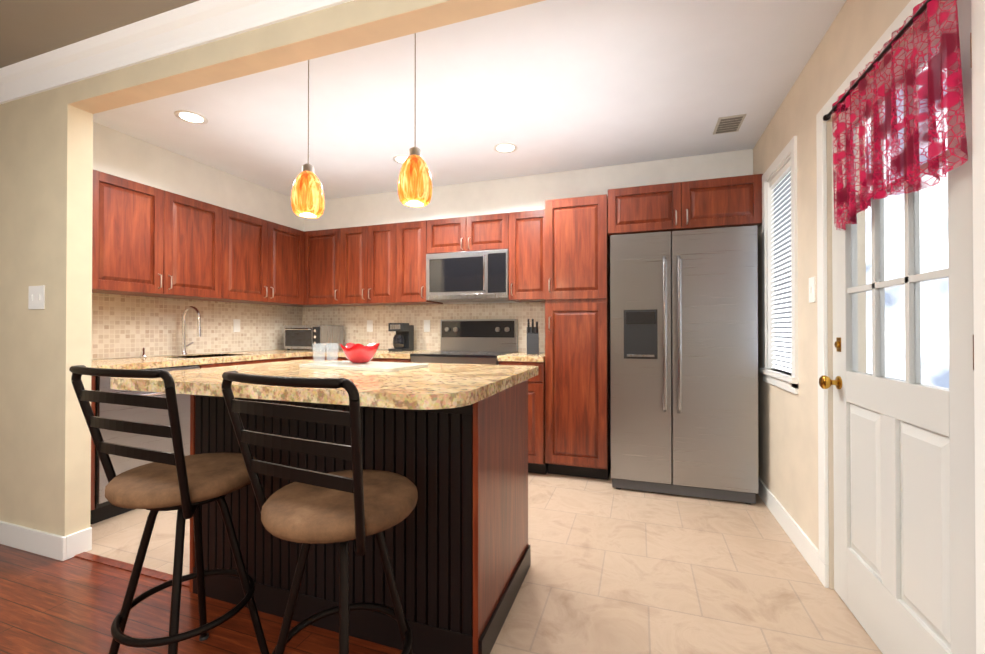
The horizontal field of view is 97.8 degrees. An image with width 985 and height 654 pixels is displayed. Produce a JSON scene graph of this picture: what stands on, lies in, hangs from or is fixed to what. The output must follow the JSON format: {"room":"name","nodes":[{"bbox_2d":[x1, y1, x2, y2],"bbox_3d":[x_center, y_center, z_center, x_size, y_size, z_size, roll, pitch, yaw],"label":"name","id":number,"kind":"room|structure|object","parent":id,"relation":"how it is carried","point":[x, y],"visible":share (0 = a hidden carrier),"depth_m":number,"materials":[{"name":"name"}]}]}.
{"room":"kitchen","nodes":[
{"label":"kitchen","id":0,"kind":"room"},
{"bbox_2d":[92,293,278,359],"bbox_3d":[-2.586,-0.065,3.682,0.120,2.440,2.435,0,0,19],"label":"wall","id":1,"kind":"structure","parent":0,"point":[167,355],"depth_m":3.46,"materials":[{"name":"beige tile"}]},
{"bbox_2d":[92,169,103,292],"bbox_3d":[-2.699,-0.613,2.621,0.347,0.750,0.307,0,0,19],"label":"upper cabinet","id":2,"kind":"object","parent":1,"relation":"attached to","point":[98,177],"depth_m":2.71,"materials":[{"name":"brown wood"}]},
{"bbox_2d":[101,173,231,300],"bbox_3d":[-2.512,-0.609,3.168,0.347,0.750,0.970,0,0,19],"label":"upper cabinet","id":3,"kind":"object","parent":1,"relation":"attached to","point":[148,241],"depth_m":3.09,"materials":[{"name":"brown wood"}]},
{"bbox_2d":[92,293,301,358],"bbox_3d":[-2.523,0.000,3.665,0.010,0.458,2.402,0,0,19],"label":"tile backsplash","id":4,"kind":"structure","parent":1,"relation":"attached to","point":[125,326],"depth_m":3.51,"materials":[{"name":"tile"}]},
{"bbox_2d":[233,319,239,331],"bbox_3d":[-2.394,-0.013,4.020,0.005,0.120,0.070,0,0,19],"label":"electrical outlet plate","id":5,"kind":"object","parent":4,"relation":"attached to","point":[236,325],"depth_m":4.01,"materials":[{"name":"white plastic"}]},
{"bbox_2d":[219,210,303,304],"bbox_3d":[-2.239,-0.603,3.968,0.347,0.750,0.968,0,0,19],"label":"upper cabinet","id":6,"kind":"object","parent":1,"relation":"attached to","point":[268,257],"depth_m":3.93,"materials":[{"name":"brown wood"}]},
{"bbox_2d":[278,305,323,306],"bbox_3d":[-2.035,-0.599,4.564,0.347,0.750,0.411,0,0,19],"label":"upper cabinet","id":7,"kind":"object","parent":1,"relation":"attached to","point":[278,305],"depth_m":4.48,"materials":[{"name":"brown wood"}]},
{"bbox_2d":[0,544,413,653],"bbox_3d":[-2.338,1.180,0.065,6.340,0.100,4.235,0,0,19],"label":"floor","id":8,"kind":"structure","parent":0,"point":[72,605],"depth_m":1.69,"materials":[{"name":"brown wood"}]},
{"bbox_2d":[74,552,188,587],"bbox_3d":[-0.450,1.137,1.603,3.460,0.006,0.040,0,0,19],"label":"trim","id":9,"kind":"structure","parent":8,"relation":"on","point":[148,572],"depth_m":2.04,"materials":[{"name":"brown wood"}]},
{"bbox_2d":[69,365,269,653],"bbox_3d":[-0.984,0.626,1.352,0.450,1.026,0.443,0,0,19],"label":"stool","id":10,"kind":"object","parent":8,"relation":"on","point":[187,487],"visible":1,"depth_m":1.25,"materials":[{"name":"fabric"}]},
{"bbox_2d":[221,371,417,653],"bbox_3d":[-0.436,0.624,1.163,0.448,1.026,0.445,0,0,19],"label":"stool","id":11,"kind":"object","parent":8,"relation":"on","point":[357,504],"visible":1,"depth_m":1.05,"materials":[{"name":"fabric"}]},
{"bbox_2d":[0,0,544,535],"bbox_3d":[-1.671,-0.077,2.028,6.040,2.440,0.105,0,0,19],"label":"wall","id":12,"kind":"structure","parent":0,"point":[46,174],"depth_m":2.16,"materials":[{"name":"beige paint"}]},
{"bbox_2d":[0,521,70,560],"bbox_3d":[-3.320,1.089,2.522,2.594,0.115,0.017,0,0,19],"label":"baseboard","id":13,"kind":"structure","parent":12,"relation":"attached to","point":[51,545],"depth_m":2.16,"materials":[{"name":"white wood"}]},
{"bbox_2d":[28,285,44,308],"bbox_3d":[-2.329,-0.150,2.191,0.130,0.120,0.010,0,0,19],"label":"light switch","id":14,"kind":"object","parent":12,"relation":"attached to","point":[36,297],"visible":1,"depth_m":2.19,"materials":[{"name":"white plastic"}]},
{"bbox_2d":[0,0,353,103],"bbox_3d":[-1.704,-1.250,1.941,6.040,0.095,0.095,0,0,19],"label":"crown molding","id":15,"kind":"structure","parent":12,"relation":"attached to","point":[191,25],"depth_m":1.87,"materials":[{"name":"white"}]},
{"bbox_2d":[93,122,752,230],"bbox_3d":[-0.467,-1.138,2.966,4.360,0.302,2.434,0,0,19],"label":"wall","id":16,"kind":"structure","parent":0,"point":[121,155],"depth_m":3.48,"materials":[{"name":"white paint"}]},
{"bbox_2d":[0,0,845,199],"bbox_3d":[-1.921,-1.352,1.306,6.340,0.100,6.820,0,0,19],"label":"ceiling","id":17,"kind":"structure","parent":0,"point":[548,86],"depth_m":2.37,"materials":[{"name":"paint"}]},
{"bbox_2d":[174,110,207,123],"bbox_3d":[-1.854,-1.290,2.646,0.170,0.004,0.170,0,0,19],"label":"recessed light","id":18,"kind":"object","parent":17,"relation":"in","point":[190,117],"visible":1,"depth_m":2.64,"materials":[{"name":"white"}]},
{"bbox_2d":[291,60,324,217],"bbox_3d":[-0.835,-0.900,1.946,0.142,0.792,0.142,0,0,19],"label":"pendant light","id":19,"kind":"object","parent":17,"relation":"hanging from","point":[307,197],"visible":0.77,"depth_m":1.90,"materials":[{"name":"orange glass"}]},
{"bbox_2d":[393,155,407,163],"bbox_3d":[-0.679,-1.286,3.301,0.170,0.004,0.170,0,0,19],"label":"recessed light","id":20,"kind":"object","parent":17,"relation":"in","point":[400,159],"visible":0.54,"depth_m":3.28,"materials":[{"name":"white"}]},
{"bbox_2d":[397,33,431,206],"bbox_3d":[-0.319,-0.902,1.770,0.142,0.792,0.142,0,0,19],"label":"pendant light","id":21,"kind":"object","parent":17,"relation":"hanging from","point":[414,186],"visible":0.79,"depth_m":1.72,"materials":[{"name":"orange glass"}]},
{"bbox_2d":[494,143,516,152],"bbox_3d":[0.094,-1.287,3.090,0.170,0.004,0.170,0,0,19],"label":"recessed light","id":22,"kind":"object","parent":17,"relation":"in","point":[505,148],"visible":1,"depth_m":3.09,"materials":[{"name":"white"}]},
{"bbox_2d":[713,114,745,134],"bbox_3d":[1.505,-1.287,2.735,0.150,0.008,0.230,0,0,19],"label":"ceiling vent","id":23,"kind":"object","parent":17,"relation":"in","point":[727,124],"visible":1,"depth_m":2.72,"materials":[{"name":"grey metal"}]},
{"bbox_2d":[333,301,522,350],"bbox_3d":[-0.053,-0.062,4.167,4.600,2.440,0.120,0,0,19],"label":"wall","id":24,"kind":"structure","parent":0,"point":[473,303],"depth_m":4.15,"materials":[{"name":"beige tile"}]},
{"bbox_2d":[304,228,363,306],"bbox_3d":[-1.632,-0.600,4.459,0.518,0.750,0.347,0,0,19],"label":"upper cabinet","id":25,"kind":"object","parent":24,"relation":"attached to","point":[323,249],"depth_m":4.30,"materials":[{"name":"brown wood"}]},
{"bbox_2d":[344,222,403,305],"bbox_3d":[-1.147,-0.601,4.294,0.754,0.750,0.347,0,0,19],"label":"upper cabinet","id":26,"kind":"object","parent":24,"relation":"attached to","point":[377,265],"depth_m":4.11,"materials":[{"name":"brown wood"}]},
{"bbox_2d":[302,302,544,351],"bbox_3d":[-0.767,0.004,4.341,2.873,0.458,0.010,0,0,19],"label":"tile backsplash","id":27,"kind":"structure","parent":24,"relation":"attached to","point":[352,320],"depth_m":4.33,"materials":[{"name":"tile"}]},
{"bbox_2d":[367,320,372,331],"bbox_3d":[-1.289,-0.009,4.511,0.070,0.120,0.005,0,0,19],"label":"electrical outlet plate","id":28,"kind":"object","parent":27,"relation":"attached to","point":[369,322],"depth_m":4.51,"materials":[{"name":"white plastic"}]},
{"bbox_2d":[424,320,429,331],"bbox_3d":[-0.655,-0.011,4.295,0.070,0.120,0.005,0,0,19],"label":"electrical outlet plate","id":29,"kind":"object","parent":27,"relation":"attached to","point":[426,322],"depth_m":4.29,"materials":[{"name":"white plastic"}]},
{"bbox_2d":[404,220,442,304],"bbox_3d":[-0.727,-0.602,4.150,0.382,0.750,0.347,0,0,19],"label":"upper cabinet","id":30,"kind":"object","parent":24,"relation":"attached to","point":[415,232],"depth_m":3.97,"materials":[{"name":"brown wood"}]},
{"bbox_2d":[428,213,507,253],"bbox_3d":[-0.177,-0.823,3.964,0.780,0.310,0.347,0,0,19],"label":"upper cabinet","id":31,"kind":"object","parent":24,"relation":"attached to","point":[480,232],"depth_m":3.79,"materials":[{"name":"brown wood"}]},
{"bbox_2d":[426,249,509,302],"bbox_3d":[-0.187,-0.453,3.934,0.776,0.420,0.404,0,0,19],"label":"microwave","id":32,"kind":"object","parent":31,"relation":"attached to","point":[475,276],"visible":0.96,"depth_m":3.78,"materials":[{"name":"silver metal"}]},
{"bbox_2d":[508,209,544,302],"bbox_3d":[0.365,-0.604,3.777,0.366,0.750,0.347,0,0,19],"label":"upper cabinet","id":33,"kind":"object","parent":24,"relation":"attached to","point":[526,229],"depth_m":3.62,"materials":[{"name":"brown wood"}]},
{"bbox_2d":[608,174,762,239],"bbox_3d":[1.411,-0.848,3.269,0.997,0.330,0.640,0,0,19],"label":"upper cabinet","id":34,"kind":"object","parent":24,"relation":"attached to","point":[735,201],"visible":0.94,"depth_m":2.99,"materials":[{"name":"brown wood"}]},
{"bbox_2d":[87,468,882,653],"bbox_3d":[-0.450,1.200,2.996,4.660,0.100,2.638,0,0,19],"label":"floor","id":35,"kind":"structure","parent":0,"point":[612,570],"depth_m":1.97,"materials":[{"name":"beige tile"}]},
{"bbox_2d":[90,365,198,523],"bbox_3d":[-2.420,0.709,2.835,0.638,0.880,0.596,0,0,19],"label":"dishwasher","id":36,"kind":"object","parent":35,"relation":"on","point":[105,509],"visible":0.12,"depth_m":2.61,"materials":[{"name":"silver metal"}]},
{"bbox_2d":[151,355,286,367],"bbox_3d":[-2.243,0.711,3.500,0.637,0.884,0.763,0,0,19],"label":"base cabinet","id":37,"kind":"object","parent":35,"relation":"on","point":[226,362],"depth_m":3.33,"materials":[{"name":"brown wood"}]},
{"bbox_2d":[91,351,304,369],"bbox_3d":[-2.324,0.247,3.255,0.645,0.040,1.760,0,0,19],"label":"countertop","id":38,"kind":"structure","parent":37,"relation":"on","point":[137,363],"depth_m":2.97,"materials":[{"name":"beige stone"}]},
{"bbox_2d":[140,348,146,356],"bbox_3d":[-2.609,0.191,3.210,0.040,0.070,0.040,0,0,19],"label":"soap dispenser","id":39,"kind":"object","parent":38,"relation":"on","point":[143,353],"visible":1,"depth_m":3.20,"materials":[{"name":"silver metal"}]},
{"bbox_2d":[159,355,206,358],"bbox_3d":[-2.273,0.332,3.422,0.408,0.202,0.528,0,0,19],"label":"sink","id":40,"kind":"object","parent":38,"relation":"in","point":[169,356],"depth_m":3.41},
{"bbox_2d":[180,306,200,354],"bbox_3d":[-2.430,0.030,3.492,0.210,0.396,0.099,0,0,19],"label":"faucet","id":41,"kind":"object","parent":38,"relation":"on","point":[183,350],"visible":1,"depth_m":3.48,"materials":[{"name":"silver metal"}]},
{"bbox_2d":[287,355,304,360],"bbox_3d":[-2.091,0.714,3.945,0.637,0.884,0.297,0,0,19],"label":"base cabinet","id":42,"kind":"object","parent":35,"relation":"on","point":[289,357],"depth_m":3.88,"materials":[{"name":"brown wood"}]},
{"bbox_2d":[303,353,311,359],"bbox_3d":[-1.901,0.717,4.390,0.710,0.884,0.637,0,0,19],"label":"base cabinet","id":43,"kind":"object","parent":35,"relation":"on","point":[308,356],"depth_m":3.99,"materials":[{"name":"brown wood"}]},
{"bbox_2d":[312,353,348,360],"bbox_3d":[-1.348,0.716,4.201,0.580,0.884,0.637,0,0,19],"label":"base cabinet","id":44,"kind":"object","parent":35,"relation":"on","point":[339,358],"depth_m":3.92,"materials":[{"name":"brown wood"}]},
{"bbox_2d":[189,379,530,653],"bbox_3d":[-0.562,0.686,1.958,1.342,0.914,0.680,0,0,19],"label":"kitchen island","id":45,"kind":"object","parent":35,"relation":"on","point":[449,441],"depth_m":1.57,"materials":[{"name":"brown wood"}]},
{"bbox_2d":[110,359,537,414],"bbox_3d":[-0.613,0.206,1.831,1.430,0.040,1.020,0,0,19],"label":"island countertop","id":46,"kind":"structure","parent":45,"relation":"on","point":[448,387],"depth_m":1.45,"materials":[{"name":"beige stone"}]},
{"bbox_2d":[299,361,428,371],"bbox_3d":[-0.603,0.181,2.029,0.540,0.012,0.300,0,0,25],"label":"board","id":47,"kind":"object","parent":46,"relation":"on","point":[378,366],"visible":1,"depth_m":1.95,"materials":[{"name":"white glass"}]},
{"bbox_2d":[312,343,324,363],"bbox_3d":[-0.834,0.128,2.065,0.062,0.095,0.062,0,0,19],"label":"glass tumbler","id":48,"kind":"object","parent":47,"relation":"on","point":[322,354],"visible":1,"depth_m":2.05,"materials":[{"name":"grey"}]},
{"bbox_2d":[326,343,338,362],"bbox_3d":[-0.795,0.128,2.131,0.062,0.095,0.062,0,0,19],"label":"glass tumbler","id":49,"kind":"object","parent":47,"relation":"on","point":[330,348],"visible":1,"depth_m":2.12,"materials":[{"name":"grey"}]},
{"bbox_2d":[340,342,379,362],"bbox_3d":[-0.648,0.127,2.115,0.187,0.097,0.181,0,0,19],"label":"bowl","id":50,"kind":"object","parent":47,"relation":"on","point":[357,353],"visible":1,"depth_m":2.05,"materials":[{"name":"red glass"}]},
{"bbox_2d":[371,357,410,361],"bbox_3d":[-0.893,0.715,4.045,0.630,0.884,0.637,0,0,19],"label":"base cabinet","id":51,"kind":"object","parent":35,"relation":"on","point":[381,359],"depth_m":3.70,"materials":[{"name":"brown wood"}]},
{"bbox_2d":[260,349,433,356],"bbox_3d":[-1.417,0.254,4.222,1.738,0.040,0.647,0,0,19],"label":"countertop","id":52,"kind":"structure","parent":51,"relation":"on","point":[380,353],"depth_m":3.93,"materials":[{"name":"beige stone"}]},
{"bbox_2d":[284,325,342,350],"bbox_3d":[-1.853,0.109,4.434,0.460,0.250,0.376,0,0,19],"label":"toaster oven","id":53,"kind":"object","parent":52,"relation":"on","point":[302,336],"visible":0.79,"depth_m":4.30,"materials":[{"name":"silver metal"}]},
{"bbox_2d":[388,323,413,351],"bbox_3d":[-0.884,0.097,4.163,0.150,0.270,0.222,0,0,19],"label":"coffee maker","id":54,"kind":"object","parent":52,"relation":"on","point":[403,339],"visible":1,"depth_m":4.09,"materials":[{"name":"black plastic"}]},
{"bbox_2d":[410,319,517,364],"bbox_3d":[-0.238,0.541,3.776,0.762,1.229,0.720,0,0,19],"label":"range","id":55,"kind":"object","parent":35,"relation":"on","point":[479,341],"visible":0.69,"depth_m":3.99,"materials":[{"name":"silver metal"}]},
{"bbox_2d":[499,361,547,474],"bbox_3d":[0.319,0.712,3.632,0.366,0.884,0.637,0,0,19],"label":"base cabinet","id":56,"kind":"object","parent":35,"relation":"on","point":[537,464],"depth_m":3.30,"materials":[{"name":"brown wood"}]},
{"bbox_2d":[497,353,544,360],"bbox_3d":[0.316,0.250,3.631,0.368,0.040,0.647,0,0,19],"label":"countertop","id":57,"kind":"structure","parent":56,"relation":"on","point":[513,356],"depth_m":3.35,"materials":[{"name":"beige stone"}]},
{"bbox_2d":[527,319,538,354],"bbox_3d":[0.341,0.079,3.652,0.100,0.299,0.179,0,0,4],"label":"knife block","id":58,"kind":"object","parent":57,"relation":"on","point":[532,340],"visible":1,"depth_m":3.60,"materials":[{"name":"black plastic"}]},
{"bbox_2d":[545,194,610,479],"bbox_3d":[0.715,0.086,3.499,0.465,2.135,0.640,0,0,19],"label":"pantry cabinet","id":59,"kind":"object","parent":35,"relation":"on","point":[577,358],"visible":1,"depth_m":3.23,"materials":[{"name":"brown wood"}]},
{"bbox_2d":[610,225,757,503],"bbox_3d":[1.366,0.251,3.185,0.910,1.800,0.757,0,0,19],"label":"refrigerator","id":60,"kind":"object","parent":35,"relation":"on","point":[684,354],"visible":1,"depth_m":2.87,"materials":[{"name":"grey metal"}]},
{"bbox_2d":[753,0,946,588],"bbox_3d":[1.004,-0.089,0.299,0.140,2.440,6.520,0,0,19],"label":"wall","id":61,"kind":"structure","parent":0,"point":[788,444],"depth_m":2.11,"materials":[{"name":"beige paint"}]},
{"bbox_2d":[760,136,798,393],"bbox_3d":[1.725,-0.323,2.521,0.130,1.350,0.640,0,0,19],"label":"window","id":62,"kind":"structure","parent":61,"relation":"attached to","point":[779,266],"depth_m":2.58,"materials":[{"name":"white plastic"}]},
{"bbox_2d":[758,476,818,577],"bbox_3d":[1.736,1.090,2.674,0.014,0.115,1.535,0,0,19],"label":"baseboard","id":63,"kind":"structure","parent":61,"relation":"attached to","point":[805,546],"depth_m":2.30,"materials":[{"name":"white wood"}]},
{"bbox_2d":[809,277,815,302],"bbox_3d":[1.520,-0.177,2.046,0.010,0.120,0.070,0,0,19],"label":"light switch","id":64,"kind":"object","parent":61,"relation":"attached to","point":[812,289],"visible":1,"depth_m":2.03,"materials":[{"name":"white plastic"}]},
{"bbox_2d":[819,0,975,653],"bbox_3d":[1.325,0.122,1.456,0.112,2.018,0.874,0,0,19],"label":"entry door","id":65,"kind":"structure","parent":61,"relation":"in","point":[902,382],"depth_m":1.35,"materials":[{"name":"white wood"}]},
{"bbox_2d":[823,0,967,229],"bbox_3d":[1.273,-0.637,1.401,0.058,0.519,0.814,0,0,19],"label":"curtain valance","id":66,"kind":"object","parent":65,"relation":"attached to","point":[904,162],"visible":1,"depth_m":1.28,"materials":[{"name":"red fabric"}]},
{"bbox_2d":[816,0,984,653],"bbox_3d":[1.319,0.083,1.463,0.016,2.112,1.034,0,0,19],"label":"door frame","id":67,"kind":"structure","parent":61,"relation":"attached to","point":[978,78],"depth_m":1.04,"materials":[{"name":"white wood"}]}
]}

